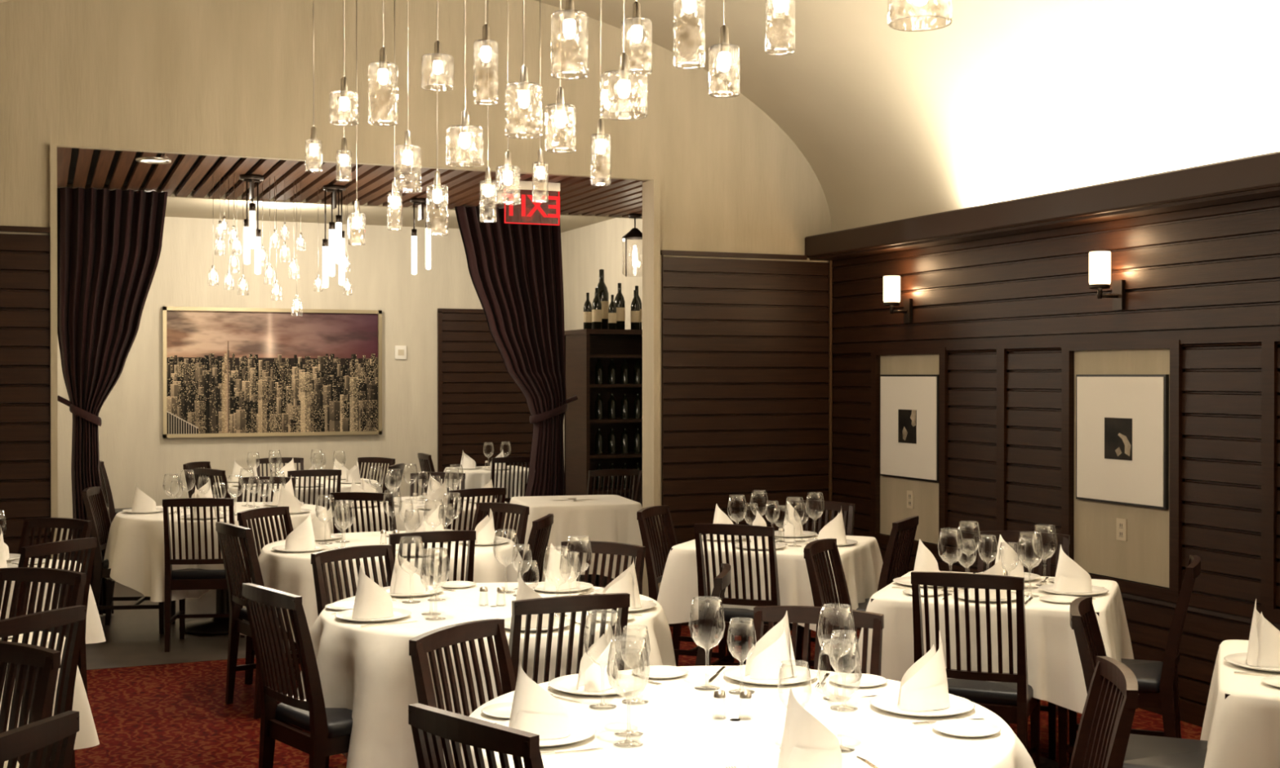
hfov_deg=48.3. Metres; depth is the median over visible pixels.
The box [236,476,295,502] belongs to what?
dining chair
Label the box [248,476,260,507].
wine glass
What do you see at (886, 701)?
charger plate
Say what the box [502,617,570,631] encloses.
charger plate
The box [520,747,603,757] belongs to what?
table knife
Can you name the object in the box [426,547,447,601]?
wine glass
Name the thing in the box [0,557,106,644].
dining table
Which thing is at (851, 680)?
bread plate
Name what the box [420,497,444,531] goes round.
folded napkin
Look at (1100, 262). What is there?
wall sconce
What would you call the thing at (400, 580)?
folded napkin
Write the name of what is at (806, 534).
charger plate
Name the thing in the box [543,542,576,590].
folded napkin
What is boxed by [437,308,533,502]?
panelling
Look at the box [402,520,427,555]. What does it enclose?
folded napkin
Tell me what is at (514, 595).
wine glass
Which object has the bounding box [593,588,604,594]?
bread plate
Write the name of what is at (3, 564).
folded napkin
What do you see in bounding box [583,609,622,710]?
wine glass
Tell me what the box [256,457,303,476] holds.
dining chair
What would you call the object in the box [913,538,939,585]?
folded napkin
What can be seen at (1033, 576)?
charger plate
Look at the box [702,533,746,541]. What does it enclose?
charger plate
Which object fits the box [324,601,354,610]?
bread plate
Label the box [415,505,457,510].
charger plate
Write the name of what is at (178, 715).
floor
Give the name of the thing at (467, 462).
folded napkin
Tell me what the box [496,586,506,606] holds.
salt shaker
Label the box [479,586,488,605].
salt shaker
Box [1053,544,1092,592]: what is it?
folded napkin
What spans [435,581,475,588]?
bread plate
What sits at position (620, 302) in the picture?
wine bottle
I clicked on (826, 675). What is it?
fork
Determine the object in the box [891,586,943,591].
table knife
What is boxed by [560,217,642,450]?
wall
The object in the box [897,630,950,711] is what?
folded napkin
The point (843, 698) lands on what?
wine glass
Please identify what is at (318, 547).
charger plate
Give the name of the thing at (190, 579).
dining chair
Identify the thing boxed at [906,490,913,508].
power outlet
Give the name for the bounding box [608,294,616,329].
wine bottle
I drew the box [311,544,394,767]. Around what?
dining chair
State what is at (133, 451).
wall
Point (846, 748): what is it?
wine glass
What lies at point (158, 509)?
charger plate
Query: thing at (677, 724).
dining table
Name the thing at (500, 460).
dining chair
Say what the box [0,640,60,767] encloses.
dining chair
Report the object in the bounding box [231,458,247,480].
folded napkin
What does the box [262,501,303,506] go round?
charger plate
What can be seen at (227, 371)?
painting
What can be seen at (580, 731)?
charger plate
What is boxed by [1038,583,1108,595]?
charger plate
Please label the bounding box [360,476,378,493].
folded napkin
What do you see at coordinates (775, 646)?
folded napkin
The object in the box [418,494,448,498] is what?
charger plate
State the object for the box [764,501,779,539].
wine glass
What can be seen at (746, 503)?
wine glass
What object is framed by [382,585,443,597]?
charger plate
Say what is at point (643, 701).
wine glass
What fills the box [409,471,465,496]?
dining chair
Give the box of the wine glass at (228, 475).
[226,475,244,515]
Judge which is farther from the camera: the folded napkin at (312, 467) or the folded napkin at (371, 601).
the folded napkin at (312, 467)
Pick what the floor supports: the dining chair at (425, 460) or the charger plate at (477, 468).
the dining chair at (425, 460)
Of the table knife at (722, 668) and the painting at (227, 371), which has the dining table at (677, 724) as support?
the table knife at (722, 668)
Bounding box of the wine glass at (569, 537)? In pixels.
[565,535,591,591]
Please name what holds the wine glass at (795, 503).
on the dining table at (862, 562)
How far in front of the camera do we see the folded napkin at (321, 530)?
7.69 m
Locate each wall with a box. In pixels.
[0,0,832,583]
[57,217,483,554]
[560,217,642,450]
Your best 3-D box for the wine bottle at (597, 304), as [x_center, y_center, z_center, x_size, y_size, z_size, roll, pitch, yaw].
[-0.370,-0.645,12.257,0.085,0.362,0.085,0,0,-23]
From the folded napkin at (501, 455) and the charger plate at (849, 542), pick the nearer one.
the charger plate at (849, 542)
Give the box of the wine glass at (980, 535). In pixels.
[977,534,997,564]
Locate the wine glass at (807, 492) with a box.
[804,492,824,539]
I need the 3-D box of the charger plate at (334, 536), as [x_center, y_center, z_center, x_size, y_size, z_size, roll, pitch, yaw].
[-1.746,0.831,7.726,0.276,0.016,0.276,0,0,-23]
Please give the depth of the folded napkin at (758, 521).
7.28 m
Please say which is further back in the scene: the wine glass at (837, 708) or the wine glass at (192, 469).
the wine glass at (192, 469)
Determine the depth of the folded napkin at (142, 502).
9.21 m
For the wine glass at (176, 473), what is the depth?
9.13 m
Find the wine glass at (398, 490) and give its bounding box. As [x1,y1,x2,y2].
[382,489,401,537]
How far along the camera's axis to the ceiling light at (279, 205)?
12.27 m
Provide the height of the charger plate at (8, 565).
0.016 m
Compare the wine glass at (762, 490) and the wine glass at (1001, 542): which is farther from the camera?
the wine glass at (762, 490)
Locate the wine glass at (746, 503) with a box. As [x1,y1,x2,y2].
[743,502,759,542]
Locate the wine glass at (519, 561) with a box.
[516,560,539,590]
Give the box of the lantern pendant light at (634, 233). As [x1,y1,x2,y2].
[622,213,642,276]
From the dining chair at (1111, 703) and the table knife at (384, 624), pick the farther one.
the table knife at (384, 624)
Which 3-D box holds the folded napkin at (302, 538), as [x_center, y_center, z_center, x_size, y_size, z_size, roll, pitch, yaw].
[-1.719,0.736,7.233,0.151,0.200,0.092,0,0,-11]
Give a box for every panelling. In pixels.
[0,225,50,559]
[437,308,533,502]
[660,249,829,626]
[831,196,1279,727]
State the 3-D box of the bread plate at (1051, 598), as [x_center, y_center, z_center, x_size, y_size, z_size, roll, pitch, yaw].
[1.652,0.846,5.601,0.168,0.012,0.168,0,0,-23]
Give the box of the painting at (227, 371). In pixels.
[162,306,382,438]
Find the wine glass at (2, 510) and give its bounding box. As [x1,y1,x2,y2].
[1,510,6,536]
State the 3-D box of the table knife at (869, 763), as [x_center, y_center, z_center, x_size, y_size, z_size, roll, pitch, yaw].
[0.533,0.864,3.214,0.013,0.005,0.220,0,0,-15]
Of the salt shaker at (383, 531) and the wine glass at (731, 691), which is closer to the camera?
the wine glass at (731, 691)
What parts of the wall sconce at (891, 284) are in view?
lamp shade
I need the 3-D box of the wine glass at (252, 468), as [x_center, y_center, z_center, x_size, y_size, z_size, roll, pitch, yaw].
[-2.668,0.699,9.700,0.104,0.254,0.104,0,0,-23]
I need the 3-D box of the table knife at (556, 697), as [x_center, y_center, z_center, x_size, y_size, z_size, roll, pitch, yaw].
[-0.236,0.859,3.931,0.013,0.005,0.220,0,0,-45]
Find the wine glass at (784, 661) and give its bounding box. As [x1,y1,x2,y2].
[777,659,812,749]
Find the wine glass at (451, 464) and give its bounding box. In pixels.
[448,464,463,501]
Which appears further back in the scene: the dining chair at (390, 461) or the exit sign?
the dining chair at (390, 461)
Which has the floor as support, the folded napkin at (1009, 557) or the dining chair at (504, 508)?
the dining chair at (504, 508)
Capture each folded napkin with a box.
[0,524,7,568]
[4,542,9,559]
[131,485,156,511]
[191,478,213,497]
[192,485,216,517]
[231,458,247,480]
[240,465,257,485]
[272,475,294,504]
[277,484,301,512]
[278,457,296,477]
[284,512,315,550]
[297,465,316,485]
[311,506,331,538]
[332,457,348,478]
[345,460,360,482]
[350,480,371,506]
[351,565,393,618]
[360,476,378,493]
[389,551,427,593]
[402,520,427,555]
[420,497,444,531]
[426,475,447,497]
[426,479,448,508]
[459,451,475,468]
[474,479,493,502]
[475,508,496,543]
[489,450,505,469]
[508,657,570,739]
[515,573,555,627]
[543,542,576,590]
[577,622,619,691]
[602,560,640,608]
[712,503,735,539]
[745,610,796,679]
[751,511,768,547]
[777,688,842,767]
[782,501,803,535]
[817,506,846,544]
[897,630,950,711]
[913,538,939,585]
[968,555,1007,599]
[995,534,1024,577]
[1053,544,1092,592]
[1245,599,1279,666]
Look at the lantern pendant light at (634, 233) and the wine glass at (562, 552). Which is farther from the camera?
the lantern pendant light at (634, 233)
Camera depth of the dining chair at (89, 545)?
6.32 m
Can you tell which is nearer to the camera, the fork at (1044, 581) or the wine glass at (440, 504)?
the fork at (1044, 581)
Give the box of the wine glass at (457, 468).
[444,467,459,505]
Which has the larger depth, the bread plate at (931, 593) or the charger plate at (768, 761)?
the bread plate at (931, 593)
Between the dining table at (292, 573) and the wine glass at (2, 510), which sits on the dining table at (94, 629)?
the wine glass at (2, 510)
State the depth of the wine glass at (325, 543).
7.50 m
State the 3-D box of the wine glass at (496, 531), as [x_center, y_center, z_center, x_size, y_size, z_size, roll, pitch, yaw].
[-0.547,0.723,5.827,0.104,0.254,0.104,0,0,-23]
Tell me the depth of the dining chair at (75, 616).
4.45 m
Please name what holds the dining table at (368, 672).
on the floor
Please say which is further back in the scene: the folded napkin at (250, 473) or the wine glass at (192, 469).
the folded napkin at (250, 473)
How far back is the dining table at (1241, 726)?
3.97 m
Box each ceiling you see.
[0,0,1279,231]
[57,146,646,218]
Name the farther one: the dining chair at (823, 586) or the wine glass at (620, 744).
the dining chair at (823, 586)
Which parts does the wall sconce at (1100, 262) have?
lamp shade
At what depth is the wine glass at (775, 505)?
7.47 m
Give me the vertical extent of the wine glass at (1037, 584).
0.254 m
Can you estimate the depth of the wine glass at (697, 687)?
4.03 m
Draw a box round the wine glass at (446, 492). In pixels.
[442,492,462,520]
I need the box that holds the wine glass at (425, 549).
[421,547,449,620]
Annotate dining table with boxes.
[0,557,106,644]
[0,631,99,749]
[3,760,19,767]
[103,502,331,635]
[211,476,382,509]
[240,531,523,642]
[297,582,675,767]
[327,496,518,543]
[440,465,528,497]
[444,666,1035,767]
[509,494,642,582]
[657,533,883,636]
[854,570,1133,767]
[1200,640,1279,767]
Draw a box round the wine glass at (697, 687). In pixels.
[688,595,725,690]
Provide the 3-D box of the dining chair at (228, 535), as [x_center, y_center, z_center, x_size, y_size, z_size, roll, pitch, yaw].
[-1.807,1.146,7.139,0.533,0.923,0.414,0,0,-36]
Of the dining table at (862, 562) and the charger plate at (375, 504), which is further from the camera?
the charger plate at (375, 504)
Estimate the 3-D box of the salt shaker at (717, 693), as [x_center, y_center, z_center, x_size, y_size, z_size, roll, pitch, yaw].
[0.205,0.826,3.691,0.038,0.074,0.037,0,0,-23]
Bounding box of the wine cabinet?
[564,328,642,506]
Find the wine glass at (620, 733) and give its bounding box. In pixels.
[612,648,645,737]
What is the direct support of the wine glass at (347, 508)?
on the dining table at (292, 573)
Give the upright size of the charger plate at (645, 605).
0.016 m
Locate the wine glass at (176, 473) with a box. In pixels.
[162,473,179,514]
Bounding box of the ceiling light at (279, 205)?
[264,201,293,208]
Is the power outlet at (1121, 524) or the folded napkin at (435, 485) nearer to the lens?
the power outlet at (1121, 524)
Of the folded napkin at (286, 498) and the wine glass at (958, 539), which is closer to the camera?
the wine glass at (958, 539)
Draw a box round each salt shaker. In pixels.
[379,529,386,544]
[392,529,399,544]
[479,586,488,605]
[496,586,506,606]
[711,689,726,719]
[737,689,752,719]
[777,527,785,542]
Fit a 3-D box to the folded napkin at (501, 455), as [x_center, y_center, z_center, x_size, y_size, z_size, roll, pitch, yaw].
[-1.336,0.704,13.414,0.151,0.190,0.092,0,0,-15]
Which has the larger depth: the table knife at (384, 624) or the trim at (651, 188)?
the trim at (651, 188)
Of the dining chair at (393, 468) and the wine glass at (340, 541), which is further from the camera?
the dining chair at (393, 468)
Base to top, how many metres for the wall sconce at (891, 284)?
0.290 m
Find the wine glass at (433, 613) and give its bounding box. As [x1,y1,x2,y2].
[420,558,442,615]
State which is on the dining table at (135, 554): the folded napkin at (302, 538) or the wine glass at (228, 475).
the wine glass at (228, 475)
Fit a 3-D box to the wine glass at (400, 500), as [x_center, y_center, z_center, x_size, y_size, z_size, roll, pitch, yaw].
[-1.273,0.736,7.775,0.082,0.204,0.082,0,0,-23]
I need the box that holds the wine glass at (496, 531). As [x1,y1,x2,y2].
[493,529,518,593]
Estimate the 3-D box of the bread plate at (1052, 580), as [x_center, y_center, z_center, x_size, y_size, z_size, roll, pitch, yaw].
[1.832,0.843,6.106,0.168,0.012,0.168,0,0,-23]
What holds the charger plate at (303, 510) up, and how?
on the dining table at (135, 554)
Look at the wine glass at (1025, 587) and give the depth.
5.95 m
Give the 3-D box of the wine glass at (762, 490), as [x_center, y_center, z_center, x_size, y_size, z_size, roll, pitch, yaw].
[0.652,0.711,7.821,0.104,0.254,0.104,0,0,-23]
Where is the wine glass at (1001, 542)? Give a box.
[998,542,1018,592]
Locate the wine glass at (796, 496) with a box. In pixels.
[784,496,804,546]
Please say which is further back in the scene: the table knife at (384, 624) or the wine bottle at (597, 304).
the wine bottle at (597, 304)
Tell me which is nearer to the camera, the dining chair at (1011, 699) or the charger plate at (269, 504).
the dining chair at (1011, 699)
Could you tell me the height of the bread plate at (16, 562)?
0.012 m
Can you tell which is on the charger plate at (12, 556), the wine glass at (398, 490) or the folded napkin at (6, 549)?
the folded napkin at (6, 549)
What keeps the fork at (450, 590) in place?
on the dining table at (368, 672)
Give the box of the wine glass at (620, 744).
[606,635,649,747]
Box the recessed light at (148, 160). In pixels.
[135,156,171,164]
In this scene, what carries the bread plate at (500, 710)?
on the dining table at (677, 724)
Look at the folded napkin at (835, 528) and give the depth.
7.46 m
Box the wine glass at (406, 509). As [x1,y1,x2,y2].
[404,509,420,531]
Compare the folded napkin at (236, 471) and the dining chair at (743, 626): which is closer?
the dining chair at (743, 626)
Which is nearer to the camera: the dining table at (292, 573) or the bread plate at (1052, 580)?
the bread plate at (1052, 580)
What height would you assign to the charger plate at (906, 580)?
0.016 m
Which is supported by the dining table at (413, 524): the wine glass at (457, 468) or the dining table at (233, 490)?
the wine glass at (457, 468)
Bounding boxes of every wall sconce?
[883,275,912,323]
[1088,251,1124,310]
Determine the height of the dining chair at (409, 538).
0.923 m
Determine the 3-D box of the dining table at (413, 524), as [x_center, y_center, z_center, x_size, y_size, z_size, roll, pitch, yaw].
[-1.516,1.209,9.882,1.364,0.764,1.372,0,0,40]
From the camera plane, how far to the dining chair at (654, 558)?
7.86 m
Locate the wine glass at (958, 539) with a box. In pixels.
[956,538,976,589]
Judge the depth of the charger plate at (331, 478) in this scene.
12.11 m
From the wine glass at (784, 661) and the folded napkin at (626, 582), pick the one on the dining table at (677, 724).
the wine glass at (784, 661)
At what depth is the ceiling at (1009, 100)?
7.76 m
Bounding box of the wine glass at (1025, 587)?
[1019,537,1039,589]
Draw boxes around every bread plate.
[10,558,45,564]
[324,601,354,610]
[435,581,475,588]
[481,702,512,719]
[588,613,634,622]
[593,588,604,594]
[631,665,688,679]
[683,766,714,767]
[828,673,887,687]
[902,588,943,596]
[931,719,1000,737]
[1039,595,1078,603]
[1048,577,1054,582]
[1261,675,1279,688]
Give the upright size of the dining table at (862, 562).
0.764 m
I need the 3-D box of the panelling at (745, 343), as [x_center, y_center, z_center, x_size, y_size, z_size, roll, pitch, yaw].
[0.727,0.357,9.614,1.274,2.470,0.035,0,0,-23]
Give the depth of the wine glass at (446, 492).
7.66 m
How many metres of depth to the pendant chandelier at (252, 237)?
9.18 m
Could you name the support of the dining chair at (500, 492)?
on the floor
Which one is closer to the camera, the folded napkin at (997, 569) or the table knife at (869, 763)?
the table knife at (869, 763)
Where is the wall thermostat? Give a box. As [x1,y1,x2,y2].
[395,345,406,359]
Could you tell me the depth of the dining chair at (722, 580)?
5.19 m
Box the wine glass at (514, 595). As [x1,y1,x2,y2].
[511,544,532,596]
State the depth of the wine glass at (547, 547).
5.25 m
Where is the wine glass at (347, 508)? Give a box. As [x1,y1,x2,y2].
[333,507,350,548]
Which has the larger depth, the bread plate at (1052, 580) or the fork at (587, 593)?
the bread plate at (1052, 580)
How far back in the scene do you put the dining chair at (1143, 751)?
4.46 m
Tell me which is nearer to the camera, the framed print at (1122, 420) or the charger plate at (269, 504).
the framed print at (1122, 420)
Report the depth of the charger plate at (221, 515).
8.80 m
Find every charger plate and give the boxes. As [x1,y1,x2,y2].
[5,553,20,561]
[7,564,17,568]
[122,507,163,513]
[181,513,226,519]
[226,479,238,482]
[231,483,265,486]
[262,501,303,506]
[271,544,327,552]
[289,508,311,514]
[295,483,323,487]
[315,533,342,541]
[325,476,346,479]
[334,608,411,622]
[336,480,368,484]
[340,502,381,507]
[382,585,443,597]
[395,548,439,557]
[406,528,453,532]
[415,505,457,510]
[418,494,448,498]
[453,466,482,469]
[458,537,510,545]
[464,498,496,502]
[483,467,511,470]
[496,719,596,746]
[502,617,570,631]
[528,581,593,592]
[548,673,645,695]
[597,600,656,612]
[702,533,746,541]
[723,664,817,685]
[735,542,786,550]
[747,752,871,767]
[774,530,817,537]
[804,538,857,546]
[869,691,975,716]
[893,576,942,587]
[951,590,1016,602]
[977,571,1040,581]
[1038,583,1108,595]
[1223,652,1279,672]
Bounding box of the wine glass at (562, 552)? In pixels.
[559,551,580,582]
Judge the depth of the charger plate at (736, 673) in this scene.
4.15 m
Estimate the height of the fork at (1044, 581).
0.004 m
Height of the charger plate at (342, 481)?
0.016 m
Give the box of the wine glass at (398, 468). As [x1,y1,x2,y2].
[386,468,401,506]
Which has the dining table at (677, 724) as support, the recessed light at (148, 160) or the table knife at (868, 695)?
the table knife at (868, 695)
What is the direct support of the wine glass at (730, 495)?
on the dining table at (862, 562)
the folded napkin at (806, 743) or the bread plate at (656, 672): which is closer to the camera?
the folded napkin at (806, 743)
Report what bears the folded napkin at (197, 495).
on the charger plate at (221, 515)
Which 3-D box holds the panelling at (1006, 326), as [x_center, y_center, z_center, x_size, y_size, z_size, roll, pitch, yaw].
[3.368,0.400,4.979,0.040,2.440,10.574,0,0,-23]
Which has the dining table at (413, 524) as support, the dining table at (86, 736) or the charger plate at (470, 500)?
the charger plate at (470, 500)
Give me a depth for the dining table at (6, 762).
3.35 m
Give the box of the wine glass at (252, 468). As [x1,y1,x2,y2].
[239,467,254,506]
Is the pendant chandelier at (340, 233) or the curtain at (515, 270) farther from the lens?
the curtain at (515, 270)
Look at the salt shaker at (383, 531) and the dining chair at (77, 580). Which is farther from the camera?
the salt shaker at (383, 531)
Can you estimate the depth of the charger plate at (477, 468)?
13.44 m
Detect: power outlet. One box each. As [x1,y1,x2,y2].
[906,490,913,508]
[1115,518,1126,541]
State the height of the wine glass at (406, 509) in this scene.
0.204 m
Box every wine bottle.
[583,293,591,328]
[591,288,601,328]
[594,269,608,328]
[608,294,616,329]
[613,283,625,329]
[631,289,639,329]
[632,285,641,329]
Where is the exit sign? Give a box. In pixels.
[502,180,559,225]
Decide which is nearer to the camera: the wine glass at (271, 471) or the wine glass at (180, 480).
the wine glass at (180, 480)
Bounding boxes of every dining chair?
[0,567,86,767]
[0,604,86,767]
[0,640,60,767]
[0,710,79,767]
[8,537,97,695]
[17,517,92,562]
[81,486,175,634]
[99,460,132,523]
[162,497,245,652]
[182,461,213,497]
[191,468,231,498]
[215,521,299,719]
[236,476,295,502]
[236,506,298,684]
[241,582,352,767]
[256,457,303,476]
[287,469,341,511]
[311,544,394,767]
[330,492,396,533]
[357,457,395,491]
[382,463,404,497]
[386,530,475,586]
[408,618,515,755]
[408,702,543,767]
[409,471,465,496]
[417,453,437,493]
[444,487,506,536]
[471,502,529,558]
[490,457,529,503]
[508,592,630,683]
[520,513,553,582]
[560,541,645,594]
[586,469,638,583]
[595,470,642,586]
[636,505,748,666]
[693,523,802,666]
[694,563,731,666]
[751,605,884,675]
[785,500,854,646]
[802,515,919,669]
[803,538,858,673]
[911,571,1039,767]
[977,530,1069,759]
[1057,555,1200,767]
[1069,656,1138,767]
[1070,596,1208,767]
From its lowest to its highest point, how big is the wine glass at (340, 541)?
0.204 m
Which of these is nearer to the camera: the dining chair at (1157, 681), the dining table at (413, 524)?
the dining chair at (1157, 681)
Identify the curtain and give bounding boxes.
[57,186,167,615]
[454,205,577,582]
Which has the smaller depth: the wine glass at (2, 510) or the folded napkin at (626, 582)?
the folded napkin at (626, 582)
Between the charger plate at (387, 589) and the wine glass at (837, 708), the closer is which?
the wine glass at (837, 708)
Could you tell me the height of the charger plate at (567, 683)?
0.016 m
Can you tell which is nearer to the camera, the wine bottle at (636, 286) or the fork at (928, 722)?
the fork at (928, 722)
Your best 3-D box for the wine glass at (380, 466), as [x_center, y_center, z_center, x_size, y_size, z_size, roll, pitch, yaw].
[-1.822,0.698,9.866,0.104,0.254,0.104,0,0,-23]
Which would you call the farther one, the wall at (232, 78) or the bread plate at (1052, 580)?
the wall at (232, 78)
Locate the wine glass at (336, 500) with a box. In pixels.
[333,500,355,529]
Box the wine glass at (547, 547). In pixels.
[542,545,571,617]
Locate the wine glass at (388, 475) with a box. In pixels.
[386,475,399,506]
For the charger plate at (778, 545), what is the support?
on the dining table at (862, 562)
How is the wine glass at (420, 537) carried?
on the dining table at (368, 672)
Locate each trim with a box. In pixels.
[49,144,57,559]
[642,179,660,596]
[828,260,831,522]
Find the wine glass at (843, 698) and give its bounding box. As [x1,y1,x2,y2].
[817,604,854,701]
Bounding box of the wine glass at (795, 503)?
[793,502,808,542]
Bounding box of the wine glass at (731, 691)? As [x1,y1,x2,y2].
[727,617,755,694]
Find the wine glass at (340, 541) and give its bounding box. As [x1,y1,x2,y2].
[334,503,350,542]
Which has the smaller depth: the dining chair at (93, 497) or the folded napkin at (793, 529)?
the folded napkin at (793, 529)
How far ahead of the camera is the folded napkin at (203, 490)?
9.74 m
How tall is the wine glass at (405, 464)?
0.254 m
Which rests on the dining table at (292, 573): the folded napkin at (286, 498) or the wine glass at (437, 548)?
the wine glass at (437, 548)
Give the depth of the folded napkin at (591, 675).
4.03 m
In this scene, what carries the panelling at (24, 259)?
attached to the wall at (232, 78)
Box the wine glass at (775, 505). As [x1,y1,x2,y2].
[773,505,788,545]
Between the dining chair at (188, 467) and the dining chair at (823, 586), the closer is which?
the dining chair at (823, 586)
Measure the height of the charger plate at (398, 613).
0.016 m
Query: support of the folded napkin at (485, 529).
on the charger plate at (499, 540)
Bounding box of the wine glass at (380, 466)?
[368,466,383,503]
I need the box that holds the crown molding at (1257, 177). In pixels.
[804,151,1279,261]
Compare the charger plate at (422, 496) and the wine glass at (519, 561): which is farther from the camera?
the charger plate at (422, 496)
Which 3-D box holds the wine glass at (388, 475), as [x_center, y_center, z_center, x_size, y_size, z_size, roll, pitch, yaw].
[-1.680,0.724,9.729,0.082,0.204,0.082,0,0,-23]
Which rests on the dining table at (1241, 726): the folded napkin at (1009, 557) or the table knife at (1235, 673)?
the table knife at (1235, 673)
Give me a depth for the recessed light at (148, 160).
8.48 m
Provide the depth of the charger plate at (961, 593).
5.62 m
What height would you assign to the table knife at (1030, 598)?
0.005 m
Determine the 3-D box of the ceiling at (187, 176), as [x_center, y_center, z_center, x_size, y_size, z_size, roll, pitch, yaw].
[-1.430,-1.450,9.932,5.050,0.220,2.120,0,0,-23]
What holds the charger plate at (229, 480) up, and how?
on the dining table at (233, 490)
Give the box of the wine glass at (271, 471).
[269,471,285,491]
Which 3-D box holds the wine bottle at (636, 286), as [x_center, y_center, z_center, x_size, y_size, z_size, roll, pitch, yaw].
[-0.028,-0.662,12.476,0.092,0.394,0.092,0,0,-23]
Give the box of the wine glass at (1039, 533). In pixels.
[1016,532,1043,597]
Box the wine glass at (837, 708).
[828,630,859,711]
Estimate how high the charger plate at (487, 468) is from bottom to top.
0.016 m
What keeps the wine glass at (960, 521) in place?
on the dining table at (1055, 676)
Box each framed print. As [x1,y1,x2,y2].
[880,374,938,482]
[1075,374,1168,509]
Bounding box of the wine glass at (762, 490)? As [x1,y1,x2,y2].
[749,489,768,515]
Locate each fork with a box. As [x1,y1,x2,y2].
[443,588,455,591]
[578,587,604,595]
[644,680,662,685]
[814,673,830,688]
[911,718,984,725]
[1040,577,1048,583]
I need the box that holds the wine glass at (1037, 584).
[1031,524,1057,586]
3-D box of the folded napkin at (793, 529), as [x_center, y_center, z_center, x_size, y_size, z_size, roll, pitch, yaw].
[0.842,0.737,7.880,0.092,0.190,0.151,0,0,31]
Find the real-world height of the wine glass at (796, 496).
0.254 m
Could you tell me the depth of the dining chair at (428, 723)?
3.03 m
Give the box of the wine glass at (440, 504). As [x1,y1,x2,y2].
[438,503,453,543]
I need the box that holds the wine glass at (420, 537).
[397,536,424,603]
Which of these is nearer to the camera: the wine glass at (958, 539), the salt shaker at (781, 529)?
the wine glass at (958, 539)
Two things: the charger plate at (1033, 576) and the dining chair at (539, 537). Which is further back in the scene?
the dining chair at (539, 537)
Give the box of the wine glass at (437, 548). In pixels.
[423,498,444,550]
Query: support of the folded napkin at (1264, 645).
on the charger plate at (1238, 659)
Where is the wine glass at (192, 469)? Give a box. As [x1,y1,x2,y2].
[179,469,195,508]
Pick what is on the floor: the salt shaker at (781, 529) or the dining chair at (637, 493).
the dining chair at (637, 493)
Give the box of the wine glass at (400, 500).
[398,500,413,528]
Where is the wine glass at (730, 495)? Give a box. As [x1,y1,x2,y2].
[727,494,746,543]
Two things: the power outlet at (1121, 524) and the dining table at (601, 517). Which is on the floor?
the dining table at (601, 517)
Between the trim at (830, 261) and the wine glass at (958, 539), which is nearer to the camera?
the wine glass at (958, 539)
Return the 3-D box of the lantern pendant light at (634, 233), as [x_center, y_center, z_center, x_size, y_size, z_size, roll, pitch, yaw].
[-0.040,-1.103,11.363,0.210,0.490,0.210,0,0,-23]
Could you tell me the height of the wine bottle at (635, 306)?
0.346 m
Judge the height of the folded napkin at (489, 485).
0.176 m
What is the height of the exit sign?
0.280 m
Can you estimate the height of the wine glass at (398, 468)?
0.254 m
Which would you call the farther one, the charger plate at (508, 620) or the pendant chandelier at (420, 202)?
the pendant chandelier at (420, 202)
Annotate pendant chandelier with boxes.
[207,173,302,315]
[305,0,952,245]
[313,185,351,295]
[410,198,431,275]
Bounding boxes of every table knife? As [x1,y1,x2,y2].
[360,621,417,627]
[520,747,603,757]
[550,693,581,703]
[708,666,726,683]
[856,755,878,767]
[860,695,875,697]
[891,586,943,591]
[1024,596,1032,605]
[1234,671,1274,676]
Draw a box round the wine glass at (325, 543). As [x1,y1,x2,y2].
[315,494,335,544]
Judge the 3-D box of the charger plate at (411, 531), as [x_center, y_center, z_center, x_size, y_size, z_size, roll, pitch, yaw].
[-1.166,0.830,7.969,0.276,0.016,0.276,0,0,-23]
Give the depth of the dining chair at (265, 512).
7.79 m
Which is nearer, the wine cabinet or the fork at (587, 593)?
the fork at (587, 593)
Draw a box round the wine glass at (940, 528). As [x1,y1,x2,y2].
[937,528,963,591]
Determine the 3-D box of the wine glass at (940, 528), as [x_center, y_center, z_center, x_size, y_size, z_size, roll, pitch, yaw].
[1.276,0.722,5.868,0.104,0.254,0.104,0,0,-23]
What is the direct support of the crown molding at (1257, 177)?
attached to the wall
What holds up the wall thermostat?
attached to the wall at (133, 451)
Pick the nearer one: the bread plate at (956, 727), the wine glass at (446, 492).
the bread plate at (956, 727)
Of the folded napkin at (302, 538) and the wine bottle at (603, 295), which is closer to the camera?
the folded napkin at (302, 538)
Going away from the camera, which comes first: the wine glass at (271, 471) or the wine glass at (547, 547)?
the wine glass at (547, 547)
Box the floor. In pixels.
[57,554,1202,767]
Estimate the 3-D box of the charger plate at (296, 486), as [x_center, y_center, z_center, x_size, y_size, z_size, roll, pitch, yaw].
[-2.657,0.809,11.383,0.276,0.016,0.276,0,0,-23]
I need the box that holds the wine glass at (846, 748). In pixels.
[817,638,862,752]
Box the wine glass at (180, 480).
[169,480,182,512]
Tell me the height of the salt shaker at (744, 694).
0.074 m
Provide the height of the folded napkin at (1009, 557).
0.190 m
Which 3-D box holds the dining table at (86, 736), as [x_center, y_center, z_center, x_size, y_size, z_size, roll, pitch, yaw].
[-2.518,1.240,4.666,1.015,0.764,1.015,0,0,22]
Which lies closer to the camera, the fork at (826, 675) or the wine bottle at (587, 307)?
the fork at (826, 675)
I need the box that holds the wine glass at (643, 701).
[620,624,650,705]
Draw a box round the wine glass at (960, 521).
[955,520,980,557]
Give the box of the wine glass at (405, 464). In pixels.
[403,463,417,500]
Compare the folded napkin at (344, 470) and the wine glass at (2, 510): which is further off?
the folded napkin at (344, 470)

